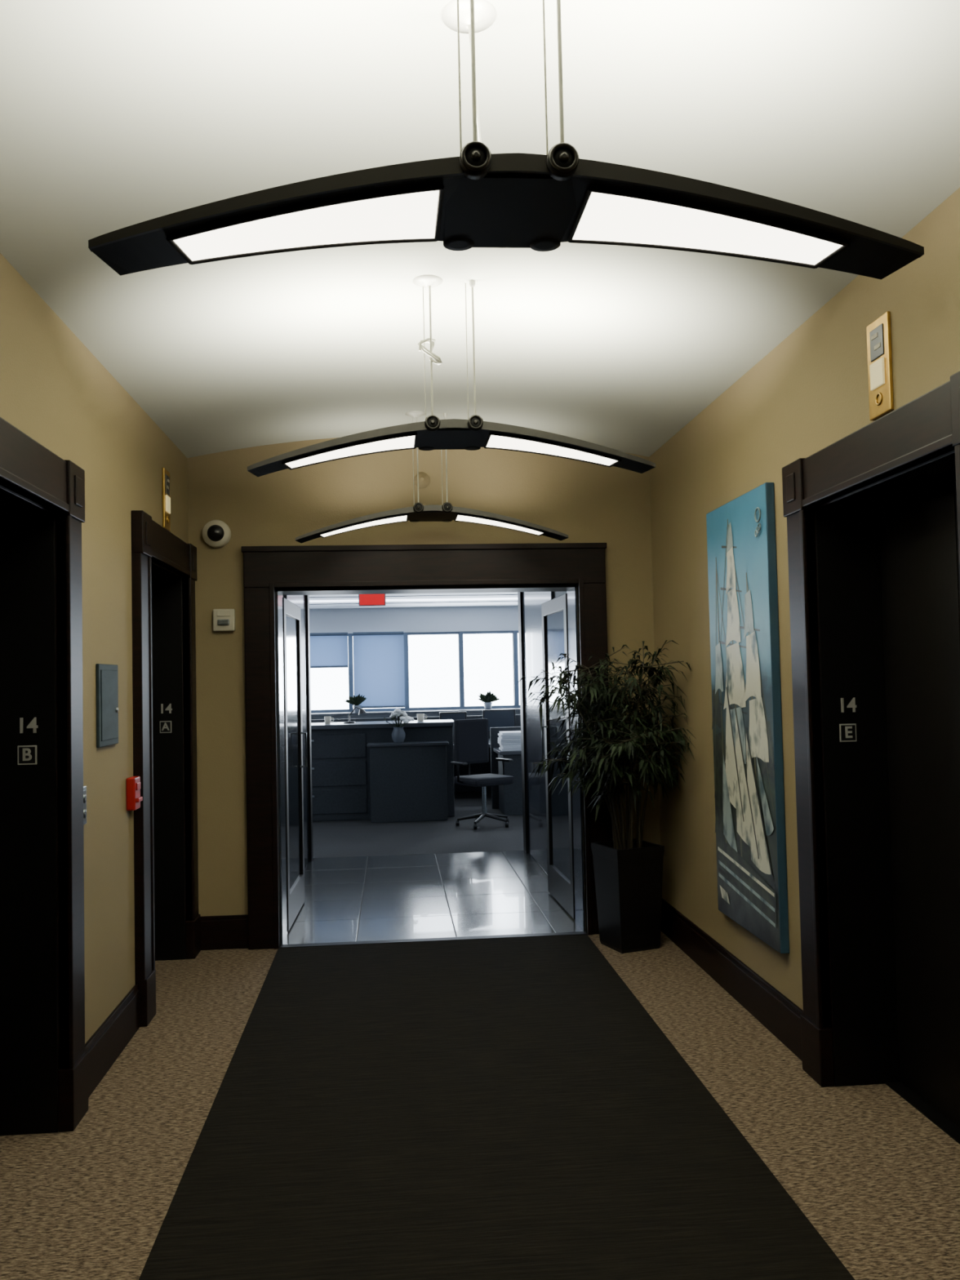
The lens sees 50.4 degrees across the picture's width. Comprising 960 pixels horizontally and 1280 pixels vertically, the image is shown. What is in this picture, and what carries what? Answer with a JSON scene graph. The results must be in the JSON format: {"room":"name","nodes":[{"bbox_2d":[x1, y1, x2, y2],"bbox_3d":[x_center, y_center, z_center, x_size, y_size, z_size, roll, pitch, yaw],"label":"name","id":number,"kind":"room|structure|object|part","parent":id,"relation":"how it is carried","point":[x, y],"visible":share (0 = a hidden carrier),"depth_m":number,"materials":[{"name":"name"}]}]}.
{"room":"elevator lobby","nodes":[
{"label":"elevator lobby","id":0,"kind":"room"},
{"bbox_2d":[0,253,188,1132],"bbox_3d":[-1.544,0.166,1.882,0.300,3.080,9.230,-1,-2,-5],"label":"wall","id":1,"kind":"structure","parent":0,"point":[54,390],"depth_m":4.32,"materials":[{"name":"brown paint"}]},
{"bbox_2d":[0,417,88,1135],"bbox_3d":[-1.640,0.536,3.175,0.403,2.446,1.458,-1,-2,-5],"label":"entrance","id":2,"kind":"object","parent":1,"relation":"attached to","point":[44,1059],"visible":1,"depth_m":3.72,"materials":[{"name":"brown wood"}]},
{"bbox_2d":[83,786,86,825],"bbox_3d":[-1.564,0.655,4.021,0.019,0.150,0.090,-1,-2,-5],"label":"button","id":3,"kind":"object","parent":1,"relation":"attached to","point":[84,787],"visible":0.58,"depth_m":4.02,"materials":[{"name":"metal"}]},
{"bbox_2d":[95,663,118,747],"bbox_3d":[-1.601,0.280,4.399,0.026,0.350,0.300,-1,-2,-5],"label":"control panel","id":4,"kind":"object","parent":1,"relation":"attached to","point":[106,675],"visible":1,"depth_m":4.35,"materials":[{"name":"metal"}]},
{"bbox_2d":[84,984,140,1097],"bbox_3d":[-1.281,1.569,1.025,0.022,0.200,7.590,-1,-2,-5],"label":"baseboard","id":5,"kind":"structure","parent":1,"relation":"attached to","point":[104,1047],"depth_m":4.33,"materials":[{"name":"brown wood"}]},
{"bbox_2d":[126,776,142,810],"bbox_3d":[-1.610,0.714,4.755,0.055,0.150,0.105,-1,-2,-5],"label":"alarm pull station","id":6,"kind":"object","parent":1,"relation":"attached to","point":[134,798],"visible":1,"depth_m":4.71,"materials":[{"name":"red plastic"}]},
{"bbox_2d":[131,510,200,1026],"bbox_3d":[-1.844,0.630,5.509,0.403,2.446,1.368,-1,-2,-5],"label":"entrance","id":7,"kind":"object","parent":1,"relation":"attached to","point":[167,919],"visible":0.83,"depth_m":5.98,"materials":[{"name":"brown wood"}]},
{"bbox_2d":[162,467,170,531],"bbox_3d":[-1.732,-0.775,5.646,0.020,0.330,0.150,-1,-2,-5],"label":"lantern","id":8,"kind":"object","parent":1,"relation":"attached to","point":[166,474],"visible":0.99,"depth_m":5.61,"materials":[{"name":"gold metal"}]},
{"bbox_2d":[309,591,518,608],"bbox_3d":[-1.022,-0.731,11.408,12.000,0.115,9.570,-1,-2,-5],"label":"ceiling","id":9,"kind":"structure","parent":0,"point":[503,598],"depth_m":14.48,"materials":[{"name":"white tile"}]},
{"bbox_2d":[358,594,385,606],"bbox_3d":[-1.213,-0.537,11.454,0.300,0.310,0.030,-1,-2,-5],"label":"exit sign","id":10,"kind":"object","parent":9,"relation":"hanging from","point":[363,599],"visible":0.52,"depth_m":11.44,"materials":[{"name":"red plastic"}]},
{"bbox_2d":[309,605,520,719],"bbox_3d":[-1.400,0.849,16.018,12.000,2.800,0.200,-1,-2,-5],"label":"wall","id":11,"kind":"structure","parent":0,"point":[504,618],"depth_m":15.99,"materials":[{"name":"grey paint"}]},
{"bbox_2d":[309,632,348,668],"bbox_3d":[-2.448,0.161,15.803,0.800,0.544,0.050,-1,-2,-5],"label":"roller blind","id":12,"kind":"object","parent":11,"relation":"attached to","point":[327,650],"visible":0.59,"depth_m":15.81,"materials":[{"name":"fabric"}]},
{"bbox_2d":[311,657,353,712],"bbox_3d":[-2.448,0.517,15.904,0.935,1.220,0.110,-1,-2,-5],"label":"window","id":13,"kind":"structure","parent":11,"relation":"in","point":[321,710],"depth_m":15.85,"materials":[{"name":"blue"}]},
{"bbox_2d":[347,633,404,711],"bbox_3d":[-1.586,0.502,15.980,0.935,1.220,0.110,-1,-2,-5],"label":"window","id":14,"kind":"structure","parent":11,"relation":"in","point":[349,635],"depth_m":15.90,"materials":[{"name":"blue"}]},
{"bbox_2d":[352,631,404,708],"bbox_3d":[-1.572,0.465,15.868,0.785,1.184,0.050,-1,-2,-5],"label":"roller blind","id":15,"kind":"object","parent":14,"relation":"attached to","point":[378,656],"visible":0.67,"depth_m":15.87,"materials":[{"name":"fabric"}]},
{"bbox_2d":[311,708,520,716],"bbox_3d":[-1.372,1.129,15.763,12.000,0.040,0.270,-1,-2,-5],"label":"windowsill","id":16,"kind":"object","parent":11,"relation":"attached to","point":[516,709],"visible":0.12,"depth_m":15.66,"materials":[{"name":"grey"}]},
{"bbox_2d":[345,693,367,712],"bbox_3d":[-1.911,0.967,15.669,0.359,0.296,0.206,-1,-2,-5],"label":"potted houseplant","id":17,"kind":"object","parent":16,"relation":"on","point":[356,700],"visible":0.94,"depth_m":15.66,"materials":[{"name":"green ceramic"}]},
{"bbox_2d":[477,690,500,709],"bbox_3d":[0.124,0.929,15.852,0.279,0.297,0.290,-3,-3,43],"label":"potted houseplant","id":18,"kind":"object","parent":16,"relation":"on","point":[487,700],"visible":0.97,"depth_m":15.82,"materials":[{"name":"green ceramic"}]},
{"bbox_2d":[403,631,460,710],"bbox_3d":[-0.725,0.486,16.056,0.935,1.220,0.110,-1,-2,-5],"label":"window","id":19,"kind":"structure","parent":11,"relation":"in","point":[405,634],"depth_m":15.98,"materials":[{"name":"blue"}]},
{"bbox_2d":[457,631,515,709],"bbox_3d":[0.137,0.470,16.133,0.935,1.220,0.110,-1,-2,-5],"label":"window","id":20,"kind":"structure","parent":11,"relation":"in","point":[460,633],"depth_m":16.05,"materials":[{"name":"blue"}]},
{"bbox_2d":[512,630,519,707],"bbox_3d":[0.998,0.454,16.209,0.935,1.220,0.110,-1,-2,-5],"label":"window","id":21,"kind":"structure","parent":11,"relation":"in","point":[515,661],"depth_m":16.12,"materials":[{"name":"blue"}]},
{"bbox_2d":[186,437,660,944],"bbox_3d":[-0.342,0.208,6.497,2.905,3.300,0.250,-1,-2,-5],"label":"wall","id":22,"kind":"structure","parent":0,"point":[585,502],"depth_m":6.37,"materials":[{"name":"brown paint"}]},
{"bbox_2d":[202,520,231,547],"bbox_3d":[-1.618,-0.654,6.248,0.170,0.170,0.093,-1,-2,-5],"label":"dome camera","id":23,"kind":"object","parent":22,"relation":"attached to","point":[215,533],"visible":1,"depth_m":6.24,"materials":[{"name":"beige plastic"}]},
{"bbox_2d":[213,608,235,631],"bbox_3d":[-1.568,-0.122,6.247,0.130,0.135,0.060,-1,-2,-5],"label":"thermostat","id":24,"kind":"object","parent":22,"relation":"attached to","point":[224,620],"visible":1,"depth_m":6.24,"materials":[{"name":"beige plastic"}]},
{"bbox_2d":[200,914,248,950],"bbox_3d":[-0.287,1.751,6.302,2.843,0.200,0.022,-1,-2,-5],"label":"baseboard","id":25,"kind":"structure","parent":22,"relation":"attached to","point":[224,931],"depth_m":6.18,"materials":[{"name":"brown wood"}]},
{"bbox_2d":[282,597,307,931],"bbox_3d":[-1.272,0.815,7.038,0.089,2.150,0.920,-1,-2,-3],"label":"glass door","id":26,"kind":"structure","parent":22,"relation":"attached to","point":[294,766],"depth_m":7.06,"materials":[{"name":"brown metal"}]},
{"bbox_2d":[413,471,430,488],"bbox_3d":[-0.363,-1.006,6.404,0.100,0.100,0.030,-1,-2,-5],"label":"cover plate","id":27,"kind":"object","parent":22,"relation":"attached to","point":[424,478],"visible":0.95,"depth_m":6.41,"materials":[{"name":"brown paint"}]},
{"bbox_2d":[240,542,613,949],"bbox_3d":[-0.319,0.635,6.471,2.270,2.445,0.372,-1,-2,-5],"label":"trim","id":28,"kind":"structure","parent":22,"relation":"attached to","point":[577,569],"depth_m":6.32,"materials":[{"name":"brown wood"}]},
{"bbox_2d":[279,931,587,948],"bbox_3d":[-0.275,1.845,6.275,1.890,0.009,0.069,-1,-2,-5],"label":"trim","id":29,"kind":"structure","parent":22,"relation":"attached to","point":[537,935],"depth_m":6.27,"materials":[{"name":"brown metal"}]},
{"bbox_2d":[0,0,959,457],"bbox_3d":[0.028,-1.461,1.960,2.945,0.270,9.020,-1,-2,-5],"label":"ceiling","id":30,"kind":"structure","parent":0,"point":[115,114],"depth_m":2.96,"materials":[{"name":"grey paint"}]},
{"bbox_2d":[295,410,568,542],"bbox_3d":[-0.289,-0.950,6.049,1.580,0.743,0.392,-1,-2,-5],"label":"pendant light","id":31,"kind":"object","parent":30,"relation":"hanging from","point":[446,512],"visible":1,"depth_m":5.94,"materials":[{"name":"brown metal"}]},
{"bbox_2d":[247,275,655,476],"bbox_3d":[-0.116,-1.026,4.088,1.580,0.749,0.392,-1,-2,-5],"label":"pendant light","id":32,"kind":"object","parent":30,"relation":"hanging from","point":[473,433],"visible":1,"depth_m":3.99,"materials":[{"name":"brown metal"}]},
{"bbox_2d":[88,0,924,279],"bbox_3d":[0.050,-1.099,2.172,1.590,0.759,0.519,-1,-2,-5],"label":"pendant light","id":33,"kind":"object","parent":30,"relation":"hanging from","point":[477,197],"visible":1,"depth_m":2.00,"materials":[{"name":"brown metal"}]},
{"bbox_2d":[0,791,959,1279],"bbox_3d":[-0.557,1.923,6.705,12.000,0.100,18.800,-1,-2,-5],"label":"floor","id":34,"kind":"structure","parent":0,"point":[875,1177],"depth_m":3.92,"materials":[{"name":"beige carpet"}]},
{"bbox_2d":[311,719,454,822],"bbox_3d":[-1.983,1.554,12.025,3.410,1.110,1.070,-1,-2,-5],"label":"reception desk","id":35,"kind":"object","parent":34,"relation":"on","point":[359,772],"visible":0.52,"depth_m":11.81,"materials":[{"name":"grey wood"}]},
{"bbox_2d":[324,715,333,724],"bbox_3d":[-1.789,0.948,12.055,0.108,0.090,0.080,-2,-2,24],"label":"cup","id":36,"kind":"object","parent":35,"relation":"on","point":[327,719],"visible":1,"depth_m":12.03,"materials":[{"name":"white ceramic"}]},
{"bbox_2d":[343,706,366,723],"bbox_3d":[-1.495,0.895,12.190,0.275,0.194,0.140,-1,-2,-5],"label":"desk lamp","id":37,"kind":"object","parent":35,"relation":"on","point":[361,710],"visible":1,"depth_m":12.17,"materials":[{"name":"silver metal"}]},
{"bbox_2d":[382,708,414,742],"bbox_3d":[-0.943,0.986,11.738,0.381,0.394,0.234,-1,-2,-5],"label":"flower vase","id":38,"kind":"object","parent":35,"relation":"on","point":[398,735],"visible":1,"depth_m":11.70,"materials":[{"name":"grey ceramic"}]},
{"bbox_2d":[417,713,426,721],"bbox_3d":[-0.703,0.932,12.251,0.116,0.090,0.090,-2,-2,26],"label":"cup","id":39,"kind":"object","parent":35,"relation":"on","point":[420,716],"visible":1,"depth_m":12.23,"materials":[{"name":"white ceramic"}]},
{"bbox_2d":[311,714,520,791],"bbox_3d":[-1.048,1.621,13.898,5.300,1.080,1.380,-1,-2,-5],"label":"office desk","id":40,"kind":"object","parent":34,"relation":"on","point":[476,768],"visible":0.02,"depth_m":14.59,"materials":[{"name":"grey"}]},
{"bbox_2d":[439,711,466,743],"bbox_3d":[-0.358,1.169,13.605,0.360,0.420,0.160,-1,-2,-5],"label":"computer monitor","id":41,"kind":"object","parent":40,"relation":"on","point":[442,715],"visible":0.3,"depth_m":13.57,"materials":[{"name":"black plastic"}]},
{"bbox_2d":[482,709,515,733],"bbox_3d":[0.267,1.181,14.262,0.460,0.420,0.160,-1,-2,-5],"label":"partition","id":42,"kind":"object","parent":40,"relation":"on","point":[496,717],"visible":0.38,"depth_m":14.22,"materials":[{"name":"grey fabric"}]},
{"bbox_2d":[450,718,514,829],"bbox_3d":[0.026,1.453,11.202,0.698,1.160,0.653,-1,-2,-5],"label":"office chair","id":43,"kind":"object","parent":34,"relation":"on","point":[471,741],"visible":1,"depth_m":11.29,"materials":[{"name":"black fabric"}]},
{"bbox_2d":[138,934,854,1279],"bbox_3d":[0.110,1.666,1.828,1.890,0.007,8.855,-1,-2,-5],"label":"carpet runner","id":44,"kind":"object","parent":34,"relation":"on","point":[503,1108],"visible":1,"depth_m":3.53,"materials":[{"name":"black carpet"}]},
{"bbox_2d":[489,726,522,815],"bbox_3d":[0.955,1.558,12.358,1.580,1.000,0.760,-1,-2,-5],"label":"office desk","id":45,"kind":"object","parent":34,"relation":"on","point":[508,798],"visible":0.3,"depth_m":11.98,"materials":[{"name":"grey"}]},
{"bbox_2d":[497,730,521,751],"bbox_3d":[0.382,1.207,12.222,0.304,0.213,0.395,-1,-2,-5],"label":"paper stack","id":46,"kind":"object","parent":45,"relation":"on","point":[510,740],"visible":0.71,"depth_m":12.04,"materials":[{"name":"white paper"}]},
{"bbox_2d":[515,640,694,953],"bbox_3d":[0.699,0.906,5.860,0.939,1.812,1.003,-1,-2,-5],"label":"palm","id":47,"kind":"object","parent":34,"relation":"on","point":[628,872],"visible":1,"depth_m":5.93,"materials":[{"name":"green plant"}]},
{"bbox_2d":[591,838,664,953],"bbox_3d":[0.882,1.516,6.064,0.316,0.600,0.316,0,-2,-22],"label":"planter","id":48,"kind":"object","parent":34,"relation":"on","point":[628,876],"depth_m":5.95,"materials":[{"name":"black paint"}]},
{"bbox_2d":[554,591,566,598],"bbox_3d":[0.621,0.526,8.136,0.150,2.750,2.870,-1,-2,-5],"label":"wall","id":49,"kind":"structure","parent":0,"point":[560,593],"depth_m":7.52,"materials":[{"name":"grey paint"}]},
{"bbox_2d":[517,591,554,874],"bbox_3d":[0.480,0.623,8.632,0.044,2.600,1.850,-1,-2,-5],"label":"trim","id":50,"kind":"structure","parent":49,"relation":"attached to","point":[530,619],"depth_m":8.89,"materials":[{"name":"grey metal"}]},
{"bbox_2d":[541,593,574,919],"bbox_3d":[0.535,0.782,7.197,0.089,2.150,0.920,-1,-2,-7],"label":"glass door","id":51,"kind":"structure","parent":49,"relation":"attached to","point":[553,611],"depth_m":7.23,"materials":[{"name":"brown metal"}]},
{"bbox_2d":[648,187,959,1086],"bbox_3d":[1.648,0.108,2.164,0.300,3.080,9.230,-1,-2,-5],"label":"wall","id":52,"kind":"structure","parent":0,"point":[810,393],"depth_m":4.56,"materials":[{"name":"brown paint"}]},
{"bbox_2d":[661,897,803,1061],"bbox_3d":[1.530,1.544,1.970,0.022,0.200,8.980,-1,-2,-5],"label":"baseboard","id":53,"kind":"structure","parent":52,"relation":"attached to","point":[771,1008],"depth_m":4.96,"materials":[{"name":"brown wood"}]},
{"bbox_2d":[706,482,789,953],"bbox_3d":[1.240,0.344,4.821,0.053,2.030,0.848,-1,-2,-5],"label":"painting","id":54,"kind":"object","parent":52,"relation":"attached to","point":[747,724],"visible":1,"depth_m":4.69,"materials":[{"name":"blue fabric"}]},
{"bbox_2d":[782,370,959,1144],"bbox_3d":[1.529,0.478,3.455,0.403,2.446,1.458,-1,-2,-5],"label":"entrance","id":55,"kind":"object","parent":52,"relation":"attached to","point":[873,515],"visible":1,"depth_m":3.95,"materials":[{"name":"brown wood"}]},
{"bbox_3d":[1.667,1.694,3.418,0.100,0.006,1.080,-1,-2,-5],"label":"sill","id":56,"kind":"part","parent":55,"relation":"part of","materials":[{"name":"brown carpet"}]},
{"bbox_2d":[866,311,893,420],"bbox_3d":[1.353,-0.927,3.461,0.020,0.330,0.150,-1,-2,-5],"label":"lantern","id":57,"kind":"object","parent":52,"relation":"attached to","point":[878,332],"visible":1,"depth_m":3.44,"materials":[{"name":"gold metal"}]},
{"bbox_3d":[-1.545,0.566,7.944,0.140,2.750,2.870,-1,-2,-5],"label":"wall","id":58,"kind":"structure","parent":0,"visible":0},
{"bbox_2d":[284,595,313,868],"bbox_3d":[-1.495,0.659,8.457,0.044,2.600,1.850,-1,-2,-5],"label":"trim","id":59,"kind":"structure","parent":58,"relation":"attached to","point":[301,601],"depth_m":9.11,"materials":[{"name":"grey metal"}]}
]}

